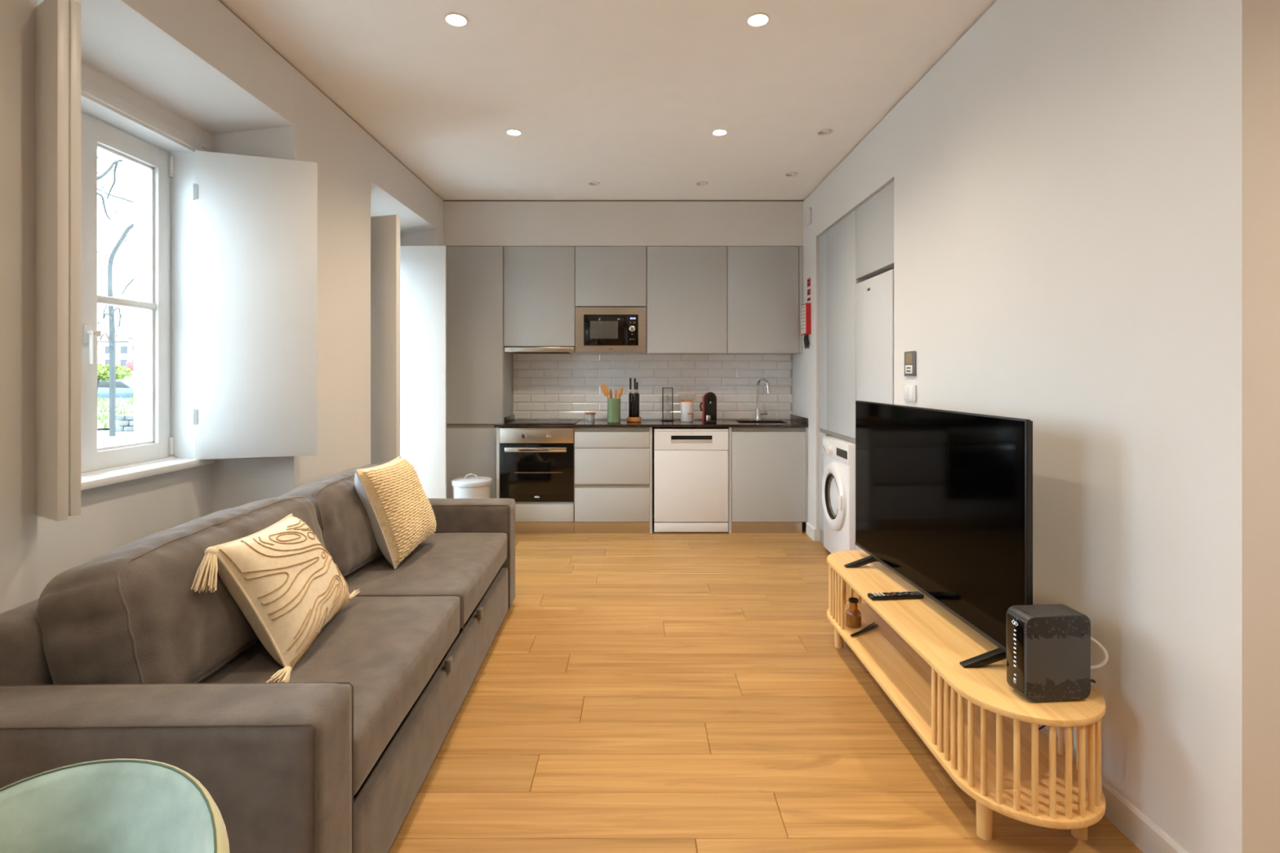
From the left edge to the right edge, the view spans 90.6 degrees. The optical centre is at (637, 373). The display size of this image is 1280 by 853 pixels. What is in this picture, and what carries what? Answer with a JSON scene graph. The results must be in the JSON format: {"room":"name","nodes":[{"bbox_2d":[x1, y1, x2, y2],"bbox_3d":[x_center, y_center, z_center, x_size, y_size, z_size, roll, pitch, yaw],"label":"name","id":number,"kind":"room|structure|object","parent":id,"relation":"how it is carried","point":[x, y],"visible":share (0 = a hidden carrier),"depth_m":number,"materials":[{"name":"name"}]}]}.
{"room":"living room","nodes":[
{"label":"living room","id":0,"kind":"room"},
{"bbox_2d":[0,0,444,613],"bbox_3d":[-1.925,-0.070,1.450,0.650,2.715,8.900,0,0,0],"label":"wall","id":1,"kind":"structure","parent":0,"point":[194,67],"depth_m":2.55,"materials":[{"name":"white paint"}]},
{"bbox_2d":[35,0,81,521],"bbox_3d":[-1.691,-0.300,1.769,0.555,1.349,0.054,0,0,31],"label":"window shutter","id":2,"kind":"object","parent":1,"relation":"attached to","point":[58,23],"visible":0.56,"depth_m":1.64,"materials":[{"name":"white paint"}]},
{"bbox_2d":[81,79,214,490],"bbox_3d":[-2.018,-0.315,2.342,0.225,1.433,1.037,0,0,0],"label":"window","id":3,"kind":"structure","parent":1,"relation":"in","point":[112,126],"depth_m":2.70,"materials":[{"name":"white paint"}]},
{"bbox_2d":[192,150,317,459],"bbox_3d":[-1.710,-0.299,2.851,0.490,1.346,0.054,0,0,-20],"label":"window shutter","id":4,"kind":"object","parent":1,"relation":"attached to","point":[256,217],"visible":1,"depth_m":2.83,"materials":[{"name":"white paint"}]},
{"bbox_2d":[370,214,399,464],"bbox_3d":[-1.698,0.100,3.970,0.492,2.150,0.054,0,0,18],"label":"window shutter","id":5,"kind":"object","parent":1,"relation":"attached to","point":[384,229],"visible":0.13,"depth_m":3.90,"materials":[{"name":"white paint"}]},
{"bbox_2d":[400,245,446,498],"bbox_3d":[-1.697,0.100,4.846,0.479,2.150,0.054,0,0,1],"label":"window shutter","id":6,"kind":"object","parent":1,"relation":"attached to","point":[423,268],"visible":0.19,"depth_m":4.82,"materials":[{"name":"white paint"}]},
{"bbox_2d":[219,0,996,199],"bbox_3d":[0.475,-1.540,1.350,5.450,0.200,9.100,0,0,0],"label":"ceiling","id":7,"kind":"structure","parent":0,"point":[628,97],"depth_m":3.11,"materials":[{"name":"paint"}]},
{"bbox_2d":[444,12,467,26],"bbox_3d":[-0.735,-1.467,2.570,0.094,0.066,0.094,0,0,0],"label":"recessed light","id":8,"kind":"object","parent":7,"relation":"in","point":[454,19],"visible":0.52,"depth_m":2.60,"materials":[{"name":"white plastic"}]},
{"bbox_2d":[506,128,521,135],"bbox_3d":[-0.735,-1.467,3.769,0.094,0.066,0.094,0,0,0],"label":"recessed light","id":9,"kind":"object","parent":7,"relation":"in","point":[510,131],"visible":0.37,"depth_m":3.80,"materials":[{"name":"white plastic"}]},
{"bbox_2d":[587,181,599,185],"bbox_3d":[-0.327,-1.451,4.783,0.094,0.034,0.094,0,0,0],"label":"recessed light","id":10,"kind":"object","parent":7,"relation":"in","point":[591,183],"visible":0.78,"depth_m":4.80,"materials":[{"name":"white plastic"}]},
{"bbox_2d":[695,181,708,185],"bbox_3d":[0.488,-1.451,4.783,0.094,0.034,0.094,0,0,0],"label":"recessed light","id":11,"kind":"object","parent":7,"relation":"in","point":[700,183],"visible":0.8,"depth_m":4.79,"materials":[{"name":"white plastic"}]},
{"bbox_2d":[711,128,727,135],"bbox_3d":[0.490,-1.467,3.769,0.094,0.066,0.094,0,0,0],"label":"recessed light","id":12,"kind":"object","parent":7,"relation":"in","point":[717,131],"visible":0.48,"depth_m":3.79,"materials":[{"name":"white glass"}]},
{"bbox_2d":[746,12,769,26],"bbox_3d":[0.490,-1.467,2.570,0.094,0.066,0.094,0,0,0],"label":"recessed light","id":13,"kind":"object","parent":7,"relation":"in","point":[759,19],"visible":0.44,"depth_m":2.60,"materials":[{"name":"white glass"}]},
{"bbox_2d":[784,171,798,176],"bbox_3d":[1.109,-1.451,4.560,0.094,0.034,0.094,0,0,0],"label":"recessed light","id":14,"kind":"object","parent":7,"relation":"in","point":[788,174],"visible":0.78,"depth_m":4.58,"materials":[{"name":"white plastic"}]},
{"bbox_2d":[816,128,832,135],"bbox_3d":[1.115,-1.451,3.769,0.094,0.034,0.094,0,0,0],"label":"recessed light","id":15,"kind":"object","parent":7,"relation":"in","point":[824,131],"visible":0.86,"depth_m":3.78,"materials":[{"name":"white plastic"}]},
{"bbox_2d":[444,201,803,518],"bbox_3d":[-0.113,-0.070,5.570,3.175,2.715,0.660,0,0,0],"label":"wall","id":16,"kind":"structure","parent":0,"point":[546,386],"depth_m":5.24,"materials":[{"name":"white paint"}]},
{"bbox_2d":[218,0,804,201],"bbox_3d":[0.475,-1.434,1.350,5.450,0.012,9.100,0,0,0],"label":"trim","id":17,"kind":"structure","parent":16,"relation":"attached to","point":[219,0],"depth_m":5.25,"materials":[{"name":"white paint"}]},
{"bbox_2d":[503,246,575,347],"bbox_3d":[-0.811,-0.643,5.429,0.587,0.826,0.378,0,0,0],"label":"upper cabinet","id":18,"kind":"object","parent":16,"relation":"attached to","point":[540,282],"visible":0.97,"depth_m":5.24,"materials":[{"name":"grey laminate"}]},
{"bbox_2d":[504,346,575,353],"bbox_3d":[-0.810,-0.199,5.426,0.576,0.044,0.383,0,0,0],"label":"extractor hood","id":19,"kind":"object","parent":18,"relation":"attached to","point":[508,349],"visible":0.99,"depth_m":5.24,"materials":[{"name":"metal"}]},
{"bbox_2d":[575,246,646,354],"bbox_3d":[-0.220,-0.614,5.429,0.592,0.885,0.378,0,0,0],"label":"upper cabinet","id":20,"kind":"object","parent":16,"relation":"attached to","point":[606,276],"visible":0.89,"depth_m":5.24,"materials":[{"name":"grey laminate"}]},
{"bbox_2d":[575,306,646,351],"bbox_3d":[-0.220,-0.366,5.402,0.586,0.370,0.356,0,0,0],"label":"microwave","id":21,"kind":"object","parent":20,"relation":"in","point":[597,329],"visible":1,"depth_m":5.24,"materials":[{"name":"metal"}]},
{"bbox_2d":[678,391,694,399],"bbox_3d":[0.435,0.196,5.614,0.146,0.072,0.011,0,0,0],"label":"power socket","id":22,"kind":"object","parent":16,"relation":"attached to","point":[682,395],"visible":0.98,"depth_m":5.61,"materials":[{"name":"white plastic"}]},
{"bbox_2d":[646,246,727,354],"bbox_3d":[0.411,-0.614,5.429,0.664,0.885,0.378,0,0,0],"label":"upper cabinet","id":23,"kind":"object","parent":16,"relation":"attached to","point":[686,286],"visible":0.99,"depth_m":5.24,"materials":[{"name":"grey laminate"}]},
{"bbox_2d":[724,246,803,354],"bbox_3d":[1.059,-0.614,5.429,0.626,0.885,0.378,0,0,0],"label":"upper cabinet","id":24,"kind":"object","parent":16,"relation":"attached to","point":[765,284],"visible":0.98,"depth_m":5.24,"materials":[{"name":"grey laminate"}]},
{"bbox_2d":[388,518,1142,852],"bbox_3d":[0.475,1.337,1.350,5.450,0.100,9.100,0,0,0],"label":"floor","id":25,"kind":"structure","parent":0,"point":[655,692],"depth_m":2.26,"materials":[{"name":"brown wood"}]},
{"bbox_2d":[0,759,229,852],"bbox_3d":[-0.638,0.882,0.573,0.453,0.812,0.442,0,0,4],"label":"velvet chair","id":26,"kind":"object","parent":25,"relation":"on","point":[109,806],"visible":1,"depth_m":0.76,"materials":[{"name":"green fabric"}]},
{"bbox_2d":[0,461,515,852],"bbox_3d":[-1.110,0.852,2.406,0.913,0.844,2.308,0,0,-1],"label":"sofa","id":27,"kind":"object","parent":25,"relation":"on","point":[117,656],"visible":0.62,"depth_m":1.53,"materials":[{"name":"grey fabric"}]},
{"bbox_2d":[35,496,324,684],"bbox_3d":[-1.294,0.645,1.943,0.364,0.431,0.972,0,0,-1],"label":"cushion","id":28,"kind":"object","parent":27,"relation":"on","point":[131,613],"depth_m":1.55,"materials":[{"name":"brown fabric"}]},
{"bbox_2d":[191,513,359,682],"bbox_3d":[-1.070,0.657,1.960,0.230,0.396,0.699,0,0,-4],"label":"throw cushion","id":29,"kind":"object","parent":27,"relation":"on","point":[286,584],"visible":1,"depth_m":1.79,"materials":[{"name":"beige fabric"}]},
{"bbox_2d":[198,596,459,795],"bbox_3d":[-1.027,0.913,1.925,0.740,0.163,0.968,0,0,-1],"label":"seat cushion","id":30,"kind":"object","parent":27,"relation":"on","point":[388,649],"depth_m":1.87,"materials":[{"name":"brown fabric"}]},
{"bbox_2d":[279,461,415,577],"bbox_3d":[-1.280,0.646,2.894,0.387,0.430,0.953,0,0,-1],"label":"cushion","id":31,"kind":"object","parent":27,"relation":"on","point":[343,519],"depth_m":2.56,"materials":[{"name":"brown fabric"}]},
{"bbox_2d":[354,455,436,568],"bbox_3d":[-1.085,0.611,2.867,0.245,0.438,0.533,0,0,0],"label":"throw cushion","id":32,"kind":"object","parent":27,"relation":"on","point":[400,513],"visible":1,"depth_m":2.71,"materials":[{"name":"beige fabric"}]},
{"bbox_2d":[343,533,506,629],"bbox_3d":[-1.046,0.913,2.892,0.740,0.162,0.965,0,0,-1],"label":"seat cushion","id":33,"kind":"object","parent":27,"relation":"on","point":[462,566],"depth_m":2.70,"materials":[{"name":"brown fabric"}]},
{"bbox_2d":[451,473,492,498],"bbox_3d":[-1.285,1.029,4.920,0.306,0.516,0.306,0,0,0],"label":"waste bin","id":34,"kind":"object","parent":25,"relation":"on","point":[473,486],"visible":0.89,"depth_m":4.81,"materials":[{"name":"white plastic"}]},
{"bbox_2d":[446,246,512,498],"bbox_3d":[-1.351,0.116,5.429,0.483,2.343,0.378,0,0,0],"label":"tall cabinet","id":35,"kind":"object","parent":25,"relation":"on","point":[479,371],"visible":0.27,"depth_m":5.24,"materials":[{"name":"grey laminate"}]},
{"bbox_2d":[496,426,574,533],"bbox_3d":[-0.822,0.859,5.359,0.627,0.857,0.518,0,0,0],"label":"base cabinet","id":36,"kind":"object","parent":25,"relation":"on","point":[524,511],"visible":0.47,"depth_m":5.10,"materials":[{"name":"grey laminate"}]},
{"bbox_2d":[499,426,573,502],"bbox_3d":[-0.811,0.734,5.308,0.593,0.597,0.505,0,0,0],"label":"oven","id":37,"kind":"object","parent":36,"relation":"in","point":[536,464],"visible":0.98,"depth_m":5.10,"materials":[{"name":"black glass"}]},
{"bbox_2d":[574,426,652,533],"bbox_3d":[-0.195,0.859,5.359,0.627,0.857,0.518,0,0,0],"label":"drawer unit","id":38,"kind":"object","parent":25,"relation":"on","point":[613,465],"visible":0.99,"depth_m":5.10,"materials":[{"name":"grey laminate"}]},
{"bbox_2d":[653,426,728,532],"bbox_3d":[0.434,0.866,5.337,0.597,0.843,0.485,0,0,0],"label":"dishwasher","id":39,"kind":"object","parent":25,"relation":"on","point":[691,464],"visible":1,"depth_m":5.10,"materials":[{"name":"white metal"}]},
{"bbox_2d":[724,426,807,533],"bbox_3d":[1.055,0.859,5.359,0.634,0.857,0.518,0,0,0],"label":"base cabinet","id":40,"kind":"object","parent":25,"relation":"on","point":[767,466],"visible":0.91,"depth_m":5.10,"materials":[{"name":"grey laminate"}]},
{"bbox_2d":[493,413,808,426],"bbox_3d":[0.111,0.393,5.351,2.522,0.072,0.534,0,0,0],"label":"countertop","id":41,"kind":"structure","parent":40,"relation":"on","point":[795,420],"depth_m":5.13,"materials":[{"name":"stone"}]},
{"bbox_2d":[503,419,579,424],"bbox_3d":[-0.790,0.404,5.341,0.570,0.006,0.498,0,0,0],"label":"cooktop","id":42,"kind":"object","parent":41,"relation":"in","point":[515,421],"visible":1,"depth_m":5.23,"materials":[{"name":"black glass"}]},
{"bbox_2d":[585,412,595,421],"bbox_3d":[-0.405,0.371,5.500,0.090,0.071,0.090,0,0,0],"label":"candle jar","id":43,"kind":"object","parent":41,"relation":"on","point":[590,415],"visible":1,"depth_m":5.47,"materials":[{"name":"white ceramic"}]},
{"bbox_2d":[607,398,621,422],"bbox_3d":[-0.195,0.305,5.270,0.116,0.202,0.116,0,0,0],"label":"utensil crock","id":44,"kind":"object","parent":41,"relation":"on","point":[613,404],"visible":1,"depth_m":5.22,"materials":[{"name":"green ceramic"}]},
{"bbox_2d":[600,383,608,398],"bbox_3d":[-0.236,0.231,5.266,0.133,0.296,0.018,0,0,5],"label":"wooden spoon","id":45,"kind":"object","parent":44,"relation":"in","point":[604,388],"visible":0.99,"depth_m":5.26,"materials":[{"name":"brown wood"}]},
{"bbox_2d":[608,388,612,398],"bbox_3d":[-0.221,0.251,5.299,0.027,0.252,0.019,0,0,0],"label":"wooden spoon","id":46,"kind":"object","parent":44,"relation":"in","point":[611,390],"visible":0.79,"depth_m":5.29,"materials":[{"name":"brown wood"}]},
{"bbox_2d":[614,388,617,398],"bbox_3d":[-0.180,0.251,5.284,0.022,0.252,0.024,0,0,0],"label":"wooden spoon","id":47,"kind":"object","parent":44,"relation":"in","point":[615,391],"visible":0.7,"depth_m":5.28,"materials":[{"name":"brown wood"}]},
{"bbox_2d":[617,386,622,398],"bbox_3d":[-0.170,0.244,5.271,0.102,0.269,0.019,0,0,0],"label":"wooden spoon","id":48,"kind":"object","parent":44,"relation":"in","point":[620,391],"visible":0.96,"depth_m":5.26,"materials":[{"name":"brown wood"}]},
{"bbox_2d":[626,393,641,422],"bbox_3d":[-0.028,0.285,5.380,0.124,0.242,0.124,0,0,0],"label":"knife block","id":49,"kind":"object","parent":41,"relation":"on","point":[633,398],"visible":0.99,"depth_m":5.34,"materials":[{"name":"black plastic"}]},
{"bbox_2d":[629,377,631,393],"bbox_3d":[-0.058,0.099,5.380,0.016,0.130,0.022,0,0,0],"label":"kitchen knife","id":50,"kind":"object","parent":49,"relation":"on","point":[630,379],"visible":1,"depth_m":5.37,"materials":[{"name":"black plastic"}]},
{"bbox_2d":[634,377,635,393],"bbox_3d":[-0.020,0.100,5.368,0.016,0.128,0.022,0,0,0],"label":"kitchen knife","id":51,"kind":"object","parent":49,"relation":"on","point":[634,378],"visible":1,"depth_m":5.36,"materials":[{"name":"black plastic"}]},
{"bbox_2d":[635,382,638,393],"bbox_3d":[-0.002,0.117,5.392,0.016,0.094,0.022,0,0,0],"label":"kitchen knife","id":52,"kind":"object","parent":49,"relation":"on","point":[637,383],"visible":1,"depth_m":5.38,"materials":[{"name":"black plastic"}]},
{"bbox_2d":[661,386,674,421],"bbox_3d":[0.262,0.258,5.490,0.116,0.296,0.116,0,0,0],"label":"holder","id":53,"kind":"object","parent":41,"relation":"on","point":[663,388],"visible":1,"depth_m":5.46,"materials":[{"name":"black plastic"}]},
{"bbox_2d":[680,400,693,422],"bbox_3d":[0.425,0.315,5.420,0.108,0.183,0.109,0,0,0],"label":"canister","id":54,"kind":"object","parent":41,"relation":"on","point":[686,406],"visible":1,"depth_m":5.37,"materials":[{"name":"white ceramic"}]},
{"bbox_2d":[699,391,716,422],"bbox_3d":[0.599,0.279,5.322,0.139,0.255,0.215,0,0,0],"label":"coffee machine","id":55,"kind":"object","parent":41,"relation":"on","point":[708,409],"visible":1,"depth_m":5.30,"materials":[{"name":"black plastic"}]},
{"bbox_2d":[706,420,716,422],"bbox_3d":[0.612,0.397,5.258,0.080,0.018,0.085,0,0,0],"label":"drip tray","id":56,"kind":"object","parent":55,"relation":"on","point":[707,421],"depth_m":5.22,"materials":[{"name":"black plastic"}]},
{"bbox_2d":[754,377,769,420],"bbox_3d":[1.082,0.221,5.492,0.113,0.370,0.159,0,0,0],"label":"tap","id":57,"kind":"object","parent":41,"relation":"on","point":[757,412],"visible":1,"depth_m":5.53,"materials":[{"name":"silver metal"}]},
{"bbox_2d":[821,435,856,553],"bbox_3d":[1.626,0.870,4.326,0.628,0.835,0.560,0,0,0],"label":"washing machine","id":58,"kind":"object","parent":25,"relation":"on","point":[838,480],"visible":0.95,"depth_m":4.20,"materials":[{"name":"white metal"}]},
{"bbox_2d":[818,208,869,544],"bbox_3d":[1.716,0.116,4.455,0.647,2.342,0.827,0,0,0],"label":"tall cabinet","id":59,"kind":"object","parent":25,"relation":"on","point":[837,245],"visible":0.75,"depth_m":4.42,"materials":[{"name":"grey laminate"}]},
{"bbox_2d":[856,269,893,550],"bbox_3d":[1.704,0.357,3.741,0.632,1.860,0.579,0,0,0],"label":"fridge","id":60,"kind":"object","parent":25,"relation":"on","point":[875,295],"visible":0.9,"depth_m":3.71,"materials":[{"name":"white metal"}]},
{"bbox_2d":[826,550,1106,840],"bbox_3d":[1.100,1.087,2.405,0.390,0.400,1.570,0,0,0],"label":"media console","id":61,"kind":"object","parent":25,"relation":"on","point":[985,735],"visible":0.85,"depth_m":1.88,"materials":[{"name":"brown wood"}]},
{"bbox_2d":[845,597,861,628],"bbox_3d":[0.985,1.085,2.885,0.068,0.122,0.068,0,0,0],"label":"reed diffuser","id":62,"kind":"object","parent":61,"relation":"on","point":[853,615],"visible":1,"depth_m":2.86,"materials":[{"name":"orange glass"}]},
{"bbox_2d":[845,608,861,628],"bbox_3d":[0.985,1.108,2.885,0.068,0.076,0.068,0,0,0],"label":"bottle","id":63,"kind":"object","parent":62,"relation":"attached to","point":[853,615],"depth_m":2.86,"materials":[{"name":"orange glass"}]},
{"bbox_2d":[850,622,878,636],"bbox_3d":[1.015,1.137,2.809,0.212,0.015,0.040,0,0,-40],"label":"reeds","id":64,"kind":"object","parent":61,"relation":"on","point":[869,627],"visible":1,"depth_m":2.82,"materials":[{"name":"black wood"}]},
{"bbox_2d":[867,591,924,599],"bbox_3d":[1.022,0.877,2.505,0.216,0.018,0.044,0,0,-6],"label":"remote control","id":65,"kind":"object","parent":61,"relation":"on","point":[896,595],"visible":1,"depth_m":2.49,"materials":[{"name":"black plastic"}]},
{"bbox_2d":[844,400,1032,667],"bbox_3d":[1.107,0.509,2.471,0.278,0.756,1.306,0,0,-2],"label":"television","id":66,"kind":"object","parent":61,"relation":"on","point":[944,498],"visible":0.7,"depth_m":2.22,"materials":[{"name":"black plastic"}]},
{"bbox_2d":[1006,604,1090,702],"bbox_3d":[1.131,0.769,1.748,0.190,0.236,0.087,0,0,-5],"label":"router","id":67,"kind":"object","parent":61,"relation":"on","point":[1048,646],"visible":1,"depth_m":1.71,"materials":[{"name":"grey plastic"}]},
{"bbox_2d":[1090,636,1108,669],"bbox_3d":[1.255,0.767,1.748,0.076,0.098,0.014,0,0,24],"label":"cable","id":68,"kind":"object","parent":67,"relation":"attached to","point":[1104,662],"visible":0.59,"depth_m":1.74,"materials":[{"name":"white plastic"}]},
{"bbox_2d":[1038,679,1095,730],"bbox_3d":[1.303,1.069,1.973,0.067,0.433,0.455,0,0,12],"label":"power cable","id":69,"kind":"object","parent":25,"relation":"on","point":[1093,681],"visible":0.24,"depth_m":1.93,"materials":[{"name":"black plastic"}]},
{"bbox_2d":[791,0,1279,852],"bbox_3d":[2.288,-0.070,3.670,1.825,2.715,4.460,0,0,0],"label":"wall","id":70,"kind":"structure","parent":0,"point":[1086,193],"depth_m":1.78,"materials":[{"name":"white paint"}]},
{"bbox_2d":[800,302,810,348],"bbox_3d":[1.354,-0.381,5.090,0.041,0.360,0.160,0,0,0],"label":"blanket","id":71,"kind":"object","parent":70,"relation":"attached to","point":[806,308],"visible":1,"depth_m":5.03,"materials":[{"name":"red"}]},
{"bbox_2d":[806,207,811,225],"bbox_3d":[1.363,-1.250,5.025,0.022,0.125,0.070,0,0,0],"label":"air vent","id":72,"kind":"object","parent":70,"relation":"in","point":[809,210],"visible":1,"depth_m":5.00,"materials":[{"name":"white plastic"}]},
{"bbox_2d":[807,277,810,287],"bbox_3d":[1.373,-0.731,5.070,0.003,0.065,0.090,0,0,0],"label":"safety sign","id":73,"kind":"object","parent":70,"relation":"attached to","point":[808,279],"visible":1,"depth_m":5.06,"materials":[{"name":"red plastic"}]},
{"bbox_2d":[807,288,810,295],"bbox_3d":[1.373,-0.654,5.070,0.003,0.047,0.090,0,0,0],"label":"safety sign","id":74,"kind":"object","parent":70,"relation":"attached to","point":[808,290],"visible":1,"depth_m":5.06,"materials":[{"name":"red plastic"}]},
{"bbox_2d":[856,180,893,284],"bbox_3d":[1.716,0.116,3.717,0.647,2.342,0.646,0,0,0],"label":"wall cabinet","id":75,"kind":"object","parent":70,"relation":"attached to","point":[875,216],"visible":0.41,"depth_m":3.72,"materials":[{"name":"grey laminate"}]},
{"bbox_2d":[904,351,915,376],"bbox_3d":[1.367,-0.051,3.178,0.014,0.125,0.120,0,0,0],"label":"thermostat","id":76,"kind":"object","parent":70,"relation":"attached to","point":[910,356],"visible":1,"depth_m":3.16,"materials":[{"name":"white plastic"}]},
{"bbox_2d":[903,384,916,401],"bbox_3d":[1.367,0.096,3.180,0.015,0.082,0.130,0,0,0],"label":"light switch","id":77,"kind":"object","parent":70,"relation":"attached to","point":[909,390],"visible":1,"depth_m":3.16,"materials":[{"name":"white plastic"}]},
{"bbox_2d":[805,522,1188,852],"bbox_3d":[2.179,1.241,3.262,1.641,0.092,3.676,0,0,0],"label":"baseboard","id":78,"kind":"structure","parent":70,"relation":"attached to","point":[1141,831],"depth_m":1.74,"materials":[{"name":"white paint"}]},
{"label":"outside","id":79,"kind":"structure","parent":0,"visible":0},
{"bbox_2d":[97,398,133,447],"bbox_3d":[-81.150,1.887,70.000,157.700,0.300,260.000,0,0,0],"label":"ground","id":80,"kind":"structure","parent":79,"point":[104,439],"depth_m":17.16,"materials":[{"name":"white"}]},
{"bbox_2d":[97,363,132,397],"bbox_3d":[-29.196,0.579,34.487,2.845,2.333,2.456,0,0,0],"label":"leafy tree","id":81,"kind":"object","parent":80,"relation":"on","point":[103,371],"visible":0.56,"depth_m":34.28,"materials":[{"name":"green plant"}]},
{"bbox_2d":[97,335,133,379],"bbox_3d":[-58.300,-1.288,70.500,12.200,6.050,10.000,0,0,0],"label":"house","id":82,"kind":"structure","parent":80,"relation":"on","point":[122,344],"depth_m":66.00,"materials":[{"name":"paint"}]},
{"bbox_2d":[97,151,133,436],"bbox_3d":[-14.630,-2.356,17.846,3.802,8.207,1.796,0,0,40],"label":"bare tree","id":83,"kind":"object","parent":80,"relation":"on","point":[111,323],"visible":0.61,"depth_m":17.81,"materials":[{"name":"grey plant"}]},
{"bbox_2d":[97,395,133,428],"bbox_3d":[-19.501,1.371,26.209,19.106,0.777,13.698,0,0,0],"label":"grass","id":84,"kind":"structure","parent":80,"relation":"on","point":[123,406],"depth_m":26.23,"materials":[{"name":"green plant"}]},
{"bbox_2d":[97,379,133,398],"bbox_3d":[-31.375,1.047,38.504,4.250,1.380,1.680,0,0,-8],"label":"parked car","id":85,"kind":"object","parent":80,"relation":"on","point":[125,388],"visible":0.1,"depth_m":37.74,"materials":[{"name":"blue paint"}]},
{"bbox_2d":[115,414,133,431],"bbox_3d":[-14.806,1.488,19.163,1.808,0.498,0.375,0,0,0],"label":"stone wall","id":86,"kind":"structure","parent":80,"relation":"on","point":[126,423],"depth_m":19.01,"materials":[{"name":"white stone"}]},
{"bbox_2d":[122,335,133,380],"bbox_3d":[-47.200,-1.388,68.500,9.200,6.250,10.000,0,0,0],"label":"house","id":87,"kind":"structure","parent":80,"relation":"on","point":[131,338],"depth_m":64.00,"materials":[{"name":"ceramic"}]},
{"bbox_2d":[125,361,133,370],"bbox_3d":[-50.250,-0.763,63.430,1.300,0.900,0.860,0,0,0],"label":"awning","id":88,"kind":"object","parent":87,"relation":"attached to","point":[130,365],"visible":0.38,"depth_m":62.99,"materials":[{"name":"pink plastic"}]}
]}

